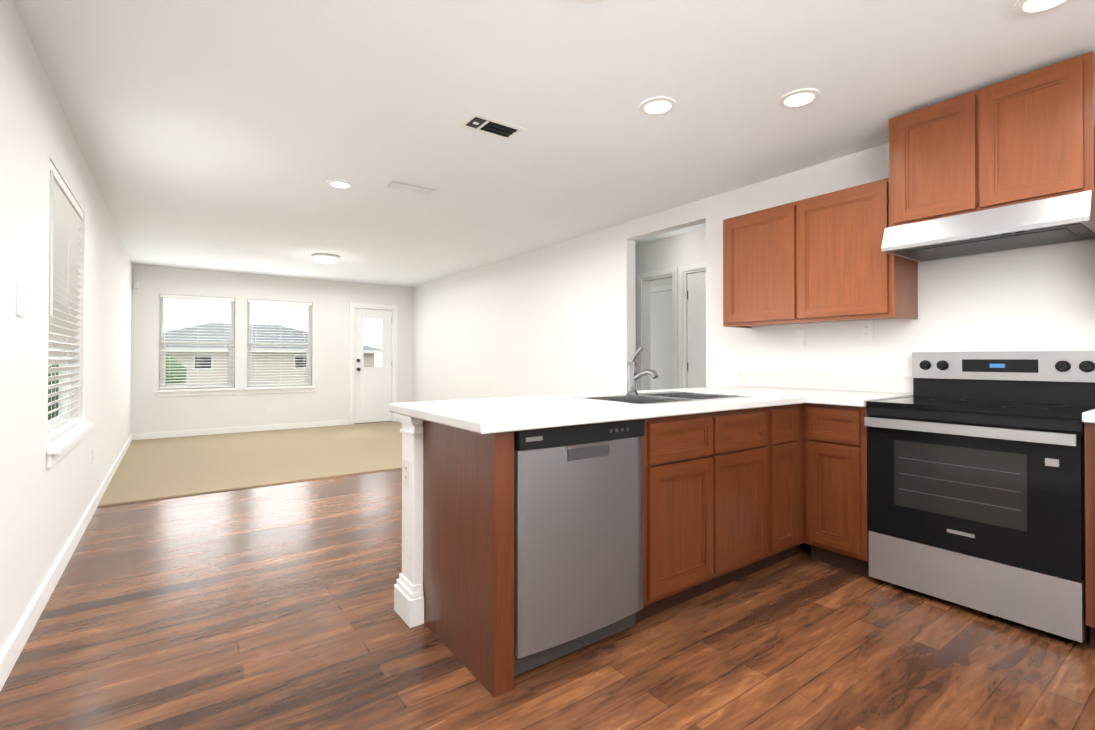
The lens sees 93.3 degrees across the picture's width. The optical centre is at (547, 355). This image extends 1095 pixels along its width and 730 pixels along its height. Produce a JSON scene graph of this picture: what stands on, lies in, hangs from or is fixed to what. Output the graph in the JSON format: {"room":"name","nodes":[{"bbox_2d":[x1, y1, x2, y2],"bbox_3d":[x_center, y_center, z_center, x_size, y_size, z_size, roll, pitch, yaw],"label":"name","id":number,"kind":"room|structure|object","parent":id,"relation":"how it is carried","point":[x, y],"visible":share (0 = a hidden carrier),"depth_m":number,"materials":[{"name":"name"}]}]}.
{"room":"kitchen","nodes":[
{"label":"kitchen","id":0,"kind":"room"},
{"bbox_2d":[0,0,131,655],"bbox_3d":[-2.834,-0.072,2.995,0.120,2.440,10.300,0,0,-36],"label":"wall","id":1,"kind":"structure","parent":0,"point":[41,507],"depth_m":2.30,"materials":[{"name":"white paint"}]},
{"bbox_2d":[16,285,26,316],"bbox_3d":[-2.036,-0.209,2.006,0.015,0.115,0.116,0,0,-36],"label":"light switch","id":2,"kind":"object","parent":1,"relation":"attached to","point":[21,300],"visible":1,"depth_m":1.99,"materials":[{"name":"white plastic"}]},
{"bbox_2d":[0,434,135,690],"bbox_3d":[-2.779,1.100,3.026,0.013,0.095,10.060,0,0,-36],"label":"baseboard","id":3,"kind":"structure","parent":1,"relation":"attached to","point":[12,650],"depth_m":2.40,"materials":[{"name":"white wood"}]},
{"bbox_2d":[46,161,93,467],"bbox_3d":[-2.733,-0.205,2.908,0.160,1.473,1.230,0,0,-36],"label":"window","id":4,"kind":"structure","parent":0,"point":[67,432],"depth_m":2.90,"materials":[{"name":"white plastic"}]},
{"bbox_2d":[98,421,401,506],"bbox_3d":[-2.994,1.217,6.734,4.240,0.112,4.030,0,0,-36],"label":"floor","id":5,"kind":"structure","parent":0,"point":[156,468],"depth_m":5.74,"materials":[{"name":"beige carpet"}]},
{"bbox_2d":[132,264,411,433],"bbox_3d":[-4.128,-0.036,8.336,3.960,2.440,0.120,0,0,-36],"label":"wall","id":6,"kind":"structure","parent":0,"point":[330,300],"depth_m":7.96,"materials":[{"name":"white paint"}]},
{"bbox_2d":[155,294,237,396],"bbox_3d":[-5.125,-0.142,7.582,0.990,1.453,0.160,0,0,-36],"label":"window","id":7,"kind":"structure","parent":6,"relation":"in","point":[193,389],"depth_m":7.57,"materials":[{"name":"white plastic"}]},
{"bbox_2d":[136,420,348,439],"bbox_3d":[-4.537,1.134,7.950,2.855,0.095,0.013,0,0,-36],"label":"baseboard","id":8,"kind":"structure","parent":6,"relation":"attached to","point":[155,435],"depth_m":7.82,"materials":[{"name":"white"}]},
{"bbox_2d":[244,299,314,393],"bbox_3d":[-4.244,-0.138,8.216,1.000,1.453,0.160,0,0,-36],"label":"window","id":9,"kind":"structure","parent":6,"relation":"in","point":[283,386],"depth_m":8.20,"materials":[{"name":"white plastic"}]},
{"bbox_2d":[349,303,396,424],"bbox_3d":[-3.063,0.146,9.081,0.824,2.087,0.151,0,0,-36],"label":"exterior door","id":10,"kind":"structure","parent":6,"relation":"in","point":[373,393],"depth_m":9.06,"materials":[{"name":"white paint"}]},
{"bbox_2d":[0,468,1094,729],"bbox_3d":[0.015,1.194,2.555,4.240,0.100,6.270,0,0,-36],"label":"floor","id":11,"kind":"structure","parent":0,"point":[260,608],"depth_m":1.99,"materials":[{"name":"brown wood"}]},
{"bbox_2d":[394,413,423,627],"bbox_3d":[-0.571,0.701,2.288,0.151,0.883,0.196,0,0,-36],"label":"post","id":12,"kind":"object","parent":11,"relation":"on","point":[408,600],"visible":0.56,"depth_m":2.22,"materials":[{"name":"white wood"}]},
{"bbox_2d":[404,458,410,487],"bbox_3d":[-0.614,0.512,2.255,0.008,0.115,0.070,0,0,-36],"label":"outlet","id":13,"kind":"object","parent":12,"relation":"attached to","point":[407,473],"visible":1,"depth_m":2.24,"materials":[{"name":"white plastic"}]},
{"bbox_2d":[423,420,513,696],"bbox_3d":[-0.324,0.699,1.994,0.078,0.883,0.610,0,0,-36],"label":"peninsula end panel","id":14,"kind":"object","parent":11,"relation":"on","point":[468,535],"visible":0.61,"depth_m":1.85,"materials":[{"name":"brown wood"}]},
{"bbox_2d":[514,419,644,675],"bbox_3d":[-0.022,0.701,2.172,0.607,0.881,0.613,0,0,-36],"label":"dishwasher","id":15,"kind":"object","parent":11,"relation":"on","point":[578,536],"visible":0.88,"depth_m":1.90,"materials":[{"name":"silver metal"}]},
{"bbox_2d":[636,407,766,621],"bbox_3d":[0.585,0.704,2.636,0.905,0.883,0.630,0,0,-36],"label":"base cabinet","id":16,"kind":"object","parent":11,"relation":"on","point":[704,508],"visible":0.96,"depth_m":2.34,"materials":[{"name":"brown wood"}]},
{"bbox_2d":[389,386,808,433],"bbox_3d":[0.632,0.241,2.801,2.713,0.040,0.893,0,0,-36],"label":"countertop","id":17,"kind":"structure","parent":16,"relation":"on","point":[492,415],"depth_m":2.15,"materials":[{"name":"stone"}]},
{"bbox_2d":[626,346,657,394],"bbox_3d":[0.515,0.081,2.806,0.068,0.266,0.220,0,0,-36],"label":"faucet","id":18,"kind":"object","parent":17,"relation":"on","point":[633,376],"visible":1,"depth_m":2.84,"materials":[{"name":"silver metal"}]},
{"bbox_2d":[564,391,755,405],"bbox_3d":[0.589,0.304,2.684,0.840,0.179,0.550,0,0,-36],"label":"sink basin","id":19,"kind":"object","parent":17,"relation":"in","point":[655,398],"visible":0.21,"depth_m":2.74,"materials":[{"name":"silver metal"}]},
{"bbox_2d":[753,404,797,572],"bbox_3d":[1.076,0.706,2.989,0.300,0.883,0.630,0,0,-36],"label":"base cabinet","id":20,"kind":"object","parent":11,"relation":"on","point":[782,472],"visible":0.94,"depth_m":2.73,"materials":[{"name":"brown wood"}]},
{"bbox_2d":[721,386,825,389],"bbox_3d":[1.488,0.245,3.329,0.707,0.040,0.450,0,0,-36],"label":"backsplash","id":21,"kind":"structure","parent":20,"relation":"on","point":[722,387],"depth_m":3.54,"materials":[{"name":"laminate"}]},
{"bbox_2d":[784,403,803,559],"bbox_3d":[1.490,0.708,3.300,0.732,0.883,0.610,0,0,-36],"label":"cabinet filler","id":22,"kind":"object","parent":11,"relation":"on","point":[791,552],"visible":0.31,"depth_m":2.86,"materials":[{"name":"brown wood"}]},
{"bbox_2d":[803,403,872,577],"bbox_3d":[1.760,0.706,2.917,0.630,0.883,0.325,0,0,-36],"label":"base cabinet","id":23,"kind":"object","parent":11,"relation":"on","point":[836,510],"visible":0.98,"depth_m":2.73,"materials":[{"name":"brown wood"}]},
{"bbox_2d":[805,390,912,406],"bbox_3d":[1.786,0.242,2.910,0.714,0.040,0.280,0,0,-36],"label":"countertop","id":24,"kind":"structure","parent":23,"relation":"on","point":[827,397],"depth_m":2.79,"materials":[{"name":"stone"}]},
{"bbox_2d":[864,351,1094,642],"bbox_3d":[2.076,0.561,2.470,0.700,1.165,0.762,0,0,-36],"label":"range","id":25,"kind":"object","parent":11,"relation":"on","point":[976,480],"visible":1,"depth_m":2.30,"materials":[{"name":"silver metal"}]},
{"bbox_2d":[1084,423,1094,647],"bbox_3d":[2.573,0.698,1.787,0.630,0.883,0.914,0,0,-36],"label":"base cabinet","id":26,"kind":"object","parent":11,"relation":"on","point":[1089,430],"visible":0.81,"depth_m":1.98,"materials":[{"name":"brown wood"}]},
{"bbox_2d":[1082,409,1094,422],"bbox_3d":[2.714,0.233,1.626,0.707,0.040,1.351,0,0,-36],"label":"countertop","id":27,"kind":"structure","parent":26,"relation":"on","point":[1088,416],"depth_m":1.95,"materials":[{"name":"stone"}]},
{"bbox_2d":[12,0,1094,286],"bbox_3d":[-1.162,-1.334,4.208,4.240,0.100,10.300,0,0,-36],"label":"ceiling","id":28,"kind":"structure","parent":0,"point":[224,134],"depth_m":2.67,"materials":[{"name":"white paint"}]},
{"bbox_2d":[312,253,339,263],"bbox_3d":[-2.821,-1.216,6.575,0.330,0.101,0.330,0,0,-36],"label":"flush ceiling light","id":29,"kind":"object","parent":28,"relation":"attached to","point":[323,258],"visible":1,"depth_m":6.47,"materials":[{"name":"white glass"}]},
{"bbox_2d":[326,179,353,188],"bbox_3d":[-1.552,-1.280,3.868,0.190,0.010,0.190,0,0,-36],"label":"recessed light","id":30,"kind":"object","parent":28,"relation":"in","point":[339,184],"visible":0.94,"depth_m":3.86,"materials":[{"name":"white plastic"}]},
{"bbox_2d":[385,180,437,194],"bbox_3d":[-1.039,-1.276,3.946,0.360,0.016,0.160,0,0,-36],"label":"ceiling vent","id":31,"kind":"object","parent":28,"relation":"in","point":[410,187],"visible":0.98,"depth_m":3.92,"materials":[{"name":"white"}]},
{"bbox_2d":[458,112,524,139],"bbox_3d":[-0.314,-1.284,2.913,0.330,0.014,0.180,0,0,-36],"label":"ceiling vent","id":32,"kind":"object","parent":28,"relation":"in","point":[489,125],"visible":1,"depth_m":2.90,"materials":[{"name":"white"}]},
{"bbox_2d":[573,0,603,3],"bbox_3d":[0.149,-1.294,1.802,0.190,0.010,0.190,0,0,-36],"label":"recessed light","id":33,"kind":"object","parent":28,"relation":"in","point":[588,1],"visible":1,"depth_m":1.88,"materials":[{"name":"white plastic"}]},
{"bbox_2d":[639,96,676,115],"bbox_3d":[0.570,-1.288,2.675,0.190,0.010,0.190,0,0,-36],"label":"recessed light","id":34,"kind":"object","parent":28,"relation":"in","point":[660,105],"visible":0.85,"depth_m":2.66,"materials":[{"name":"white plastic"}]},
{"bbox_2d":[779,88,820,108],"bbox_3d":[1.264,-1.289,2.596,0.190,0.010,0.190,0,0,-36],"label":"recessed light","id":35,"kind":"object","parent":28,"relation":"in","point":[803,97],"visible":0.94,"depth_m":2.58,"materials":[{"name":"white plastic"}]},
{"bbox_2d":[1013,0,1071,16],"bbox_3d":[1.814,-1.294,1.872,0.190,0.010,0.190,0,0,-36],"label":"recessed light","id":36,"kind":"object","parent":28,"relation":"in","point":[1029,7],"visible":0.9,"depth_m":1.91,"materials":[{"name":"white plastic"}]},
{"bbox_2d":[635,223,705,388],"bbox_3d":[1.526,-0.103,5.789,1.980,2.540,3.540,0,0,-36],"label":"wall","id":37,"kind":"structure","parent":0,"point":[680,247],"depth_m":5.55,"materials":[{"name":"white paint"}]},
{"bbox_2d":[637,262,705,390],"bbox_3d":[1.512,0.114,5.359,0.139,2.100,1.480,0,0,-36],"label":"door frame","id":38,"kind":"structure","parent":37,"relation":"attached to","point":[660,314],"depth_m":5.45,"materials":[{"name":"white wood"}]},
{"bbox_2d":[412,143,1094,401],"bbox_3d":[0.510,-0.056,5.403,0.120,2.440,10.300,0,0,-36],"label":"wall","id":39,"kind":"structure","parent":0,"point":[538,322],"depth_m":4.16,"materials":[{"name":"white paint"}]},
{"bbox_2d":[795,329,804,345],"bbox_3d":[1.743,-0.127,3.574,0.015,0.115,0.070,0,0,-36],"label":"outlet","id":40,"kind":"object","parent":39,"relation":"attached to","point":[799,337],"visible":1,"depth_m":3.57,"materials":[{"name":"white plastic"}]},
{"bbox_2d":[723,178,917,327],"bbox_3d":[1.699,-0.592,3.351,0.345,0.767,1.086,0,0,-36],"label":"upper cabinet","id":41,"kind":"object","parent":39,"relation":"attached to","point":[823,258],"visible":0.96,"depth_m":3.15,"materials":[{"name":"brown wood"}]},
{"bbox_2d":[738,372,912,393],"bbox_3d":[2.426,0.169,2.615,0.019,0.099,3.293,0,0,-36],"label":"backsplash","id":42,"kind":"structure","parent":39,"relation":"attached to","point":[893,384],"depth_m":3.38,"materials":[{"name":"laminate"}]},
{"bbox_2d":[861,321,872,339],"bbox_3d":[1.996,-0.156,3.228,0.008,0.115,0.070,0,0,-36],"label":"outlet","id":43,"kind":"object","parent":39,"relation":"attached to","point":[866,330],"visible":1,"depth_m":3.23,"materials":[{"name":"white plastic"}]},
{"bbox_2d":[889,51,1094,227],"bbox_3d":[2.211,-0.974,2.579,0.420,0.592,0.762,0,0,-36],"label":"upper cabinet","id":44,"kind":"object","parent":39,"relation":"attached to","point":[1027,137],"visible":0.9,"depth_m":2.40,"materials":[{"name":"brown wood"}]},
{"bbox_2d":[882,190,1094,261],"bbox_3d":[2.179,-0.607,2.551,0.500,0.137,0.761,0,0,-36],"label":"range hood","id":45,"kind":"object","parent":44,"relation":"attached to","point":[1069,218],"visible":1,"depth_m":2.40,"materials":[{"name":"silver metal"}]},
{"bbox_3d":[-12.705,2.082,21.073,85.000,1.380,89.160,0,0,-36],"label":"ground","id":46,"kind":"structure","parent":0,"visible":0},
{"bbox_2d":[48,355,186,418],"bbox_3d":[-12.129,1.458,14.851,3.991,3.368,2.667,0,0,-36],"label":"bushes","id":47,"kind":"object","parent":46,"relation":"on","point":[174,362],"depth_m":14.46,"materials":[{"name":"green plant"}]},
{"bbox_2d":[163,323,382,384],"bbox_3d":[-16.255,0.519,27.855,12.150,4.400,8.920,0,0,-36],"label":"neighbor house","id":48,"kind":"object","parent":46,"relation":"on","point":[207,355],"depth_m":24.91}
]}

